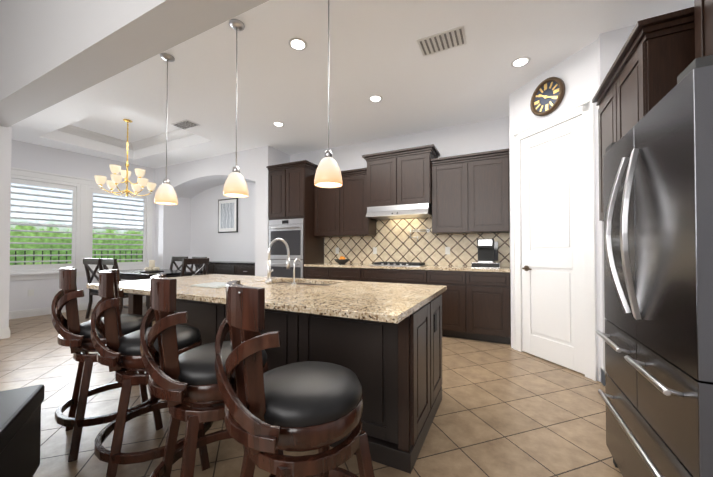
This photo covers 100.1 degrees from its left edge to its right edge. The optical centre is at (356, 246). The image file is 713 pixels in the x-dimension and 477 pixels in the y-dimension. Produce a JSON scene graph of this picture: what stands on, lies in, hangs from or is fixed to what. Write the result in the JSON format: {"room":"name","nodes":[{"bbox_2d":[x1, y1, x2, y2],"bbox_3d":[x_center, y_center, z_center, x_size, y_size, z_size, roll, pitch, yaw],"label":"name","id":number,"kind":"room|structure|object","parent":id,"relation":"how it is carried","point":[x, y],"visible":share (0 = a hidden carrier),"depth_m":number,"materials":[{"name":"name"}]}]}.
{"room":"dining room and kitchen","nodes":[
{"label":"dining room and kitchen","id":0,"kind":"room"},
{"bbox_2d":[0,125,11,328],"bbox_3d":[-6.184,-1.026,1.015,0.120,4.400,6.740,0,-1,26],"label":"wall","id":1,"kind":"structure","parent":0,"point":[5,167],"depth_m":3.96,"materials":[{"name":"white paint"}]},
{"bbox_2d":[0,328,8,338],"bbox_3d":[-5.679,1.121,1.851,0.016,0.130,4.740,0,-1,26],"label":"baseboard","id":2,"kind":"structure","parent":1,"relation":"attached to","point":[4,333],"depth_m":3.94,"materials":[{"name":"white wood"}]},
{"bbox_2d":[9,139,154,311],"bbox_3d":[-5.191,-0.331,6.162,0.140,3.150,3.674,-1,-1,34],"label":"wall","id":3,"kind":"structure","parent":0,"point":[31,156],"depth_m":5.49,"materials":[{"name":"white paint"}]},
{"bbox_2d":[9,296,145,318],"bbox_3d":[-5.354,1.173,5.762,0.016,0.130,2.584,-1,-1,34],"label":"baseboard","id":4,"kind":"structure","parent":3,"relation":"attached to","point":[32,312],"depth_m":5.34,"materials":[{"name":"white wood"}]},
{"bbox_2d":[9,167,152,280],"bbox_3d":[-5.313,-0.368,5.809,0.055,1.925,2.430,-1,-1,34],"label":"window","id":5,"kind":"structure","parent":3,"relation":"in","point":[84,182],"depth_m":5.79,"materials":[{"name":"white"}]},
{"bbox_2d":[10,174,80,273],"bbox_3d":[-5.699,-0.377,5.356,0.124,1.680,1.096,-1,-1,34],"label":"window shutter","id":6,"kind":"object","parent":5,"relation":"attached to","point":[75,188],"visible":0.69,"depth_m":5.44,"materials":[{"name":"white"}]},
{"bbox_2d":[86,185,149,269],"bbox_3d":[-5.035,-0.364,6.335,0.124,1.680,1.096,-1,-1,34],"label":"window shutter","id":7,"kind":"object","parent":5,"relation":"attached to","point":[91,190],"visible":0.94,"depth_m":6.30,"materials":[{"name":"white"}]},
{"bbox_2d":[0,0,268,126],"bbox_3d":[-1.820,-2.407,2.420,6.710,1.600,0.300,0,-1,26],"label":"header beam","id":8,"kind":"structure","parent":0,"point":[53,52],"depth_m":2.60,"materials":[{"name":"white paint"}]},
{"bbox_2d":[154,145,289,276],"bbox_3d":[-2.968,-0.327,6.448,3.450,3.150,0.750,0,-1,26],"label":"wall","id":9,"kind":"structure","parent":0,"point":[187,226],"depth_m":6.61,"materials":[{"name":"white paint"}]},
{"bbox_2d":[218,198,237,232],"bbox_3d":[-2.889,-0.689,6.701,0.610,0.760,0.030,0,-1,26],"label":"picture frame","id":10,"kind":"object","parent":9,"relation":"attached to","point":[227,215],"visible":0.98,"depth_m":6.68,"materials":[{"name":"black"}]},
{"bbox_2d":[0,302,622,476],"bbox_3d":[-2.111,1.229,1.343,13.000,0.100,11.000,0,-1,26],"label":"floor","id":11,"kind":"structure","parent":0,"point":[505,410],"depth_m":2.04,"materials":[{"name":"tile"}]},
{"bbox_2d":[0,384,44,476],"bbox_3d":[-2.278,0.719,0.560,2.011,0.898,2.390,0,-1,26],"label":"recliner","id":12,"kind":"object","parent":11,"relation":"on","point":[20,422],"visible":1,"depth_m":1.38,"materials":[{"name":"black leather"}]},
{"bbox_2d":[83,258,102,318],"bbox_3d":[-4.316,0.717,5.205,0.487,1.033,0.562,0,-1,26],"label":"dining chair","id":13,"kind":"object","parent":11,"relation":"on","point":[95,261],"visible":0.46,"depth_m":5.04,"materials":[{"name":"brown wood"}]},
{"bbox_2d":[51,267,162,461],"bbox_3d":[-1.576,0.661,1.947,0.561,1.059,0.567,0,-1,26],"label":"stool","id":14,"kind":"object","parent":11,"relation":"on","point":[74,335],"visible":0.65,"depth_m":1.75,"materials":[{"name":"brown wood"}]},
{"bbox_2d":[101,258,147,313],"bbox_3d":[-3.837,0.714,4.990,0.460,1.033,0.540,0,-1,30],"label":"dining chair","id":15,"kind":"object","parent":11,"relation":"on","point":[105,262],"visible":0.35,"depth_m":4.74,"materials":[{"name":"brown wood"}]},
{"bbox_2d":[97,269,202,321],"bbox_3d":[-3.826,0.848,5.546,1.620,0.775,0.950,0,-1,26],"label":"dining table","id":16,"kind":"object","parent":11,"relation":"on","point":[136,274],"visible":0.35,"depth_m":5.20,"materials":[{"name":"black wood"}]},
{"bbox_2d":[139,260,162,271],"bbox_3d":[-3.686,0.351,5.383,0.380,0.210,0.374,0,-1,26],"label":"centerpiece","id":17,"kind":"object","parent":16,"relation":"on","point":[151,268],"visible":0.98,"depth_m":5.34,"materials":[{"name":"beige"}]},
{"bbox_2d":[91,269,213,476],"bbox_3d":[-1.088,0.657,1.658,0.608,1.059,0.608,0,-1,26],"label":"stool","id":18,"kind":"object","parent":11,"relation":"on","point":[119,353],"visible":0.77,"depth_m":1.47,"materials":[{"name":"brown wood"}]},
{"bbox_2d":[170,256,187,269],"bbox_3d":[-3.877,0.730,6.148,0.487,1.033,0.562,0,-1,26],"label":"dining chair","id":19,"kind":"object","parent":11,"relation":"on","point":[173,259],"visible":0.29,"depth_m":6.39,"materials":[{"name":"brown wood"}]},
{"bbox_2d":[181,258,208,276],"bbox_3d":[-2.912,0.716,5.117,0.540,1.033,0.460,0,-1,26],"label":"dining chair","id":20,"kind":"object","parent":11,"relation":"on","point":[186,262],"visible":0.27,"depth_m":4.98,"materials":[{"name":"brown wood"}]},
{"bbox_2d":[190,257,206,274],"bbox_3d":[-3.353,0.727,5.911,0.460,1.033,0.540,0,-1,30],"label":"dining chair","id":21,"kind":"object","parent":11,"relation":"on","point":[197,268],"visible":0.02,"depth_m":6.07,"materials":[{"name":"brown wood"}]},
{"bbox_2d":[140,274,283,476],"bbox_3d":[-0.606,0.653,1.336,0.587,1.059,0.587,0,-1,26],"label":"stool","id":22,"kind":"object","parent":11,"relation":"on","point":[176,380],"visible":0.71,"depth_m":1.14,"materials":[{"name":"brown wood"}]},
{"bbox_2d":[195,261,254,275],"bbox_3d":[-2.549,0.785,6.220,1.830,0.920,0.540,0,-1,26],"label":"sideboard","id":23,"kind":"object","parent":11,"relation":"on","point":[232,268],"visible":0.29,"depth_m":5.96,"materials":[{"name":"brown wood"}]},
{"bbox_2d":[128,282,445,473],"bbox_3d":[-0.713,0.775,2.541,2.688,0.840,0.882,0,-1,26],"label":"kitchen island","id":24,"kind":"object","parent":11,"relation":"on","point":[382,341],"depth_m":1.74,"materials":[{"name":"black wood"}]},
{"bbox_2d":[86,274,445,325],"bbox_3d":[-0.777,0.336,2.476,2.756,0.036,1.246,0,-1,26],"label":"island countertop","id":25,"kind":"structure","parent":24,"relation":"on","point":[393,303],"depth_m":1.94,"materials":[{"name":"beige stone"}]},
{"bbox_2d":[191,282,225,287],"bbox_3d":[-1.131,0.309,2.410,0.300,0.014,0.220,0,-1,26],"label":"trivet","id":26,"kind":"object","parent":25,"relation":"on","point":[216,285],"visible":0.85,"depth_m":2.36,"materials":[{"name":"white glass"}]},
{"bbox_2d":[266,238,300,284],"bbox_3d":[-0.610,0.122,2.584,0.317,0.396,0.186,0,-1,26],"label":"island faucet","id":27,"kind":"object","parent":25,"relation":"on","point":[269,279],"visible":1,"depth_m":2.58,"materials":[{"name":"silver metal"}]},
{"bbox_2d":[266,160,323,277],"bbox_3d":[-1.079,-0.097,5.401,0.854,2.660,0.676,0,-1,26],"label":"tall cabinet","id":28,"kind":"object","parent":11,"relation":"on","point":[291,202],"visible":0.73,"depth_m":5.15,"materials":[{"name":"black wood"}]},
{"bbox_2d":[215,280,374,476],"bbox_3d":[-0.178,0.649,1.062,0.602,1.059,0.601,0,-1,26],"label":"stool","id":29,"kind":"object","parent":11,"relation":"on","point":[304,406],"visible":1,"depth_m":0.89,"materials":[{"name":"brown wood"}]},
{"bbox_2d":[305,267,331,279],"bbox_3d":[-0.487,0.782,5.127,0.555,0.895,0.620,0,-1,26],"label":"base cabinet","id":30,"kind":"object","parent":11,"relation":"on","point":[325,273],"depth_m":4.86,"materials":[{"name":"black wood"}]},
{"bbox_2d":[332,267,363,280],"bbox_3d":[-0.050,0.779,4.911,0.720,0.895,0.620,0,-1,26],"label":"base cabinet","id":31,"kind":"object","parent":11,"relation":"on","point":[338,273],"depth_m":4.61,"materials":[{"name":"black wood"}]},
{"bbox_2d":[364,267,431,284],"bbox_3d":[0.653,0.775,4.562,1.150,0.895,0.620,0,-1,26],"label":"base cabinet","id":32,"kind":"object","parent":11,"relation":"on","point":[371,274],"depth_m":4.26,"materials":[{"name":"black wood"}]},
{"bbox_2d":[432,271,471,339],"bbox_3d":[1.325,0.770,4.229,0.650,0.895,0.620,0,-1,26],"label":"base cabinet","id":33,"kind":"object","parent":11,"relation":"on","point":[457,299],"depth_m":3.90,"materials":[{"name":"black wood"}]},
{"bbox_2d":[472,271,510,343],"bbox_3d":[1.742,0.767,4.023,0.581,0.895,0.620,0,-1,26],"label":"base cabinet","id":34,"kind":"object","parent":11,"relation":"on","point":[475,303],"depth_m":3.72,"materials":[{"name":"black wood"}]},
{"bbox_2d":[304,263,509,270],"bbox_3d":[0.630,0.310,4.572,3.056,0.035,0.635,0,-1,26],"label":"countertop","id":35,"kind":"structure","parent":34,"relation":"on","point":[386,268],"depth_m":4.17,"materials":[{"name":"beige stone"}]},
{"bbox_2d":[334,256,349,263],"bbox_3d":[-0.246,0.228,4.986,0.270,0.136,0.270,0,-1,26],"label":"fruit bowl","id":36,"kind":"object","parent":35,"relation":"on","point":[342,260],"visible":1,"depth_m":4.90,"materials":[{"name":"black ceramic"}]},
{"bbox_2d":[369,262,426,266],"bbox_3d":[0.650,0.268,4.564,0.780,0.045,0.480,0,-1,26],"label":"cooktop","id":37,"kind":"object","parent":35,"relation":"in","point":[414,264],"visible":1,"depth_m":4.42,"materials":[{"name":"silver metal"}]},
{"bbox_2d":[471,239,499,267],"bbox_3d":[1.742,0.093,4.022,0.340,0.380,0.345,0,-1,26],"label":"coffee maker","id":38,"kind":"object","parent":35,"relation":"on","point":[487,253],"visible":1,"depth_m":3.93,"materials":[{"name":"silver metal"}]},
{"bbox_2d":[595,55,712,476],"bbox_3d":[1.561,0.308,1.103,0.956,1.735,0.910,0,-1,26],"label":"fridge","id":39,"kind":"object","parent":11,"relation":"on","point":[657,338],"visible":1,"depth_m":1.06,"materials":[{"name":"black metal"}]},
{"bbox_2d":[12,0,693,167],"bbox_3d":[-1.142,-2.039,4.132,9.700,0.410,3.420,0,-1,26],"label":"ceiling","id":40,"kind":"structure","parent":0,"point":[374,48],"depth_m":3.26,"materials":[{"name":"white paint"}]},
{"bbox_2d":[57,125,130,149],"bbox_3d":[-4.897,-2.059,5.564,0.100,0.130,1.170,0,-1,26],"label":"crown molding","id":41,"kind":"structure","parent":40,"relation":"attached to","point":[70,129],"depth_m":5.58,"materials":[{"name":"white paint"}]},
{"bbox_2d":[95,119,155,196],"bbox_3d":[-3.868,-1.482,5.041,0.816,1.300,0.791,0,-1,26],"label":"chandelier","id":42,"kind":"object","parent":40,"relation":"hanging from","point":[117,179],"visible":1,"depth_m":5.03,"materials":[{"name":"gold metal"}]},
{"bbox_2d":[130,128,195,150],"bbox_3d":[-3.580,-2.059,5.631,2.400,0.130,0.100,0,-1,26],"label":"crown molding","id":43,"kind":"structure","parent":40,"relation":"attached to","point":[176,134],"depth_m":5.72,"materials":[{"name":"white paint"}]},
{"bbox_2d":[154,53,177,204],"bbox_3d":[-1.847,-1.133,2.907,0.196,1.435,0.196,0,-1,26],"label":"pendant light","id":44,"kind":"object","parent":40,"relation":"hanging from","point":[165,194],"visible":1,"depth_m":2.88,"materials":[{"name":"white glass"}]},
{"bbox_2d":[171,119,199,129],"bbox_3d":[-2.565,-1.823,4.478,0.360,0.011,0.220,0,-1,26],"label":"ceiling vent","id":45,"kind":"object","parent":40,"relation":"in","point":[185,124],"visible":1,"depth_m":4.46,"materials":[{"name":"white metal"}]},
{"bbox_2d":[223,19,247,197],"bbox_3d":[-1.000,-1.139,2.487,0.196,1.435,0.196,0,-1,26],"label":"pendant light","id":46,"kind":"object","parent":40,"relation":"hanging from","point":[235,185],"visible":1,"depth_m":2.45,"materials":[{"name":"beige glass"}]},
{"bbox_2d":[273,122,284,126],"bbox_3d":[-1.165,-1.826,4.465,0.176,0.006,0.176,0,-1,26],"label":"recessed light","id":47,"kind":"object","parent":40,"relation":"in","point":[279,124],"visible":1,"depth_m":4.47,"materials":[{"name":"white plastic"}]},
{"bbox_2d":[288,37,307,50],"bbox_3d":[-0.537,-1.850,2.736,0.176,0.006,0.176,0,-1,26],"label":"recessed light","id":48,"kind":"object","parent":40,"relation":"in","point":[297,44],"visible":1,"depth_m":2.73,"materials":[{"name":"white"}]},
{"bbox_2d":[314,0,341,187],"bbox_3d":[-0.195,-1.144,2.088,0.196,1.435,0.196,0,-1,26],"label":"pendant light","id":49,"kind":"object","parent":40,"relation":"hanging from","point":[328,173],"visible":1,"depth_m":2.03,"materials":[{"name":"beige glass"}]},
{"bbox_2d":[369,95,382,101],"bbox_3d":[0.237,-1.837,3.714,0.176,0.006,0.176,0,-1,26],"label":"recessed light","id":50,"kind":"object","parent":40,"relation":"in","point":[375,98],"visible":1,"depth_m":3.71,"materials":[{"name":"white"}]},
{"bbox_2d":[417,25,466,56],"bbox_3d":[0.773,-1.847,2.701,0.400,0.011,0.250,0,-1,26],"label":"ceiling vent","id":51,"kind":"object","parent":40,"relation":"in","point":[455,37],"visible":1,"depth_m":2.69,"materials":[{"name":"white metal"}]},
{"bbox_2d":[511,56,530,67],"bbox_3d":[1.644,-1.846,2.994,0.176,0.006,0.176,0,-1,26],"label":"recessed light","id":52,"kind":"object","parent":40,"relation":"in","point":[520,62],"visible":1,"depth_m":2.99,"materials":[{"name":"white"}]},
{"bbox_2d":[290,116,508,170],"bbox_3d":[0.483,-0.346,5.068,3.960,3.150,0.100,0,-1,26],"label":"wall","id":53,"kind":"structure","parent":0,"point":[482,136],"depth_m":4.63,"materials":[{"name":"white paint"}]},
{"bbox_2d":[313,168,375,236],"bbox_3d":[-0.212,-0.715,5.145,1.046,1.070,0.380,0,-1,26],"label":"upper cabinet","id":54,"kind":"object","parent":53,"relation":"attached to","point":[341,211],"visible":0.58,"depth_m":4.97,"materials":[{"name":"brown wood"}]},
{"bbox_2d":[362,144,439,206],"bbox_3d":[0.688,-1.027,4.658,1.120,0.820,0.460,0,-1,26],"label":"upper cabinet","id":55,"kind":"object","parent":53,"relation":"attached to","point":[400,177],"visible":0.96,"depth_m":4.46,"materials":[{"name":"brown wood"}]},
{"bbox_2d":[366,203,431,219],"bbox_3d":[0.680,-0.536,4.634,0.960,0.158,0.499,0,-1,26],"label":"range hood","id":56,"kind":"object","parent":55,"relation":"attached to","point":[422,210],"visible":0.88,"depth_m":4.46,"materials":[{"name":"silver metal"}]},
{"bbox_2d":[324,217,509,266],"bbox_3d":[0.773,-0.189,4.864,3.060,0.970,0.002,0,-1,26],"label":"backsplash","id":57,"kind":"structure","parent":53,"relation":"attached to","point":[391,241],"depth_m":4.80,"materials":[{"name":"beige tile"}]},
{"bbox_2d":[410,229,429,240],"bbox_3d":[0.990,-0.181,4.693,0.301,0.190,0.110,0,-1,26],"label":"pot filler","id":58,"kind":"object","parent":57,"relation":"attached to","point":[427,230],"visible":1,"depth_m":4.68,"materials":[{"name":"silver metal"}]},
{"bbox_2d":[445,247,449,253],"bbox_3d":[1.389,0.065,4.549,0.070,0.115,0.006,0,-1,26],"label":"electrical outlet","id":59,"kind":"object","parent":57,"relation":"attached to","point":[447,250],"visible":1,"depth_m":4.55,"materials":[{"name":"white plastic"}]},
{"bbox_2d":[431,148,509,233],"bbox_3d":[1.606,-0.727,4.244,1.004,1.070,0.380,0,-1,26],"label":"upper cabinet","id":60,"kind":"object","parent":53,"relation":"attached to","point":[470,193],"visible":1,"depth_m":4.09,"materials":[{"name":"brown wood"}]},
{"bbox_2d":[509,104,510,313],"bbox_3d":[2.041,-0.362,3.866,0.100,3.150,0.670,0,-1,26],"label":"wall","id":61,"kind":"structure","parent":0,"point":[509,205],"depth_m":3.79,"materials":[{"name":"white paint"}]},
{"bbox_2d":[509,40,600,381],"bbox_3d":[2.049,-0.372,3.137,0.100,3.150,0.983,0,-1,-18],"label":"wall","id":62,"kind":"structure","parent":0,"point":[577,73],"depth_m":2.90,"materials":[{"name":"white paint"}]},
{"bbox_2d":[530,77,564,116],"bbox_3d":[1.978,-1.558,3.114,0.050,0.370,0.370,0,-1,-18],"label":"clock","id":63,"kind":"object","parent":62,"relation":"attached to","point":[547,97],"visible":1,"depth_m":3.09,"materials":[{"name":"brown wood"}]},
{"bbox_2d":[521,115,584,373],"bbox_3d":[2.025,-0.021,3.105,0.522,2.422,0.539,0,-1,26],"label":"door","id":64,"kind":"structure","parent":62,"relation":"attached to","point":[552,245],"depth_m":3.06,"materials":[{"name":"white wood"}]},
{"bbox_2d":[512,98,597,380],"bbox_3d":[1.994,-0.066,3.099,0.026,2.537,0.904,0,-1,-18],"label":"door frame","id":65,"kind":"structure","parent":62,"relation":"attached to","point":[586,109],"depth_m":2.75,"materials":[{"name":"white wood"}]},
{"bbox_2d":[597,24,635,385],"bbox_3d":[2.023,-0.394,1.520,0.770,3.150,2.150,0,-1,26],"label":"wall","id":66,"kind":"structure","parent":0,"point":[610,44],"depth_m":2.58,"materials":[{"name":"white paint"}]},
{"bbox_2d":[601,369,604,384],"bbox_3d":[2.144,1.131,2.595,0.016,0.130,0.080,0,-1,26],"label":"baseboard strip","id":67,"kind":"object","parent":66,"relation":"attached to","point":[602,381],"visible":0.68,"depth_m":2.59,"materials":[{"name":"white"}]},
{"bbox_2d":[592,7,694,221],"bbox_3d":[2.165,-0.758,1.999,0.725,1.070,1.005,0,-1,26],"label":"upper cabinet","id":68,"kind":"object","parent":66,"relation":"attached to","point":[654,60],"visible":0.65,"depth_m":1.76,"materials":[{"name":"brown wood"}]},
{"bbox_2d":[694,0,712,58],"bbox_3d":[1.801,-1.150,1.066,0.545,1.090,1.080,0,-1,26],"label":"upper cabinet","id":69,"kind":"object","parent":66,"relation":"attached to","point":[703,11],"visible":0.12,"depth_m":1.53,"materials":[{"name":"brown wood"}]},
{"label":"outside","id":70,"kind":"structure","parent":0,"visible":0},
{"bbox_2d":[10,183,142,264],"bbox_3d":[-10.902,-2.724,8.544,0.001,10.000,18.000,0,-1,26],"label":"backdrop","id":71,"kind":"structure","parent":70,"point":[34,246],"depth_m":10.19,"materials":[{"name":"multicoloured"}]}
]}

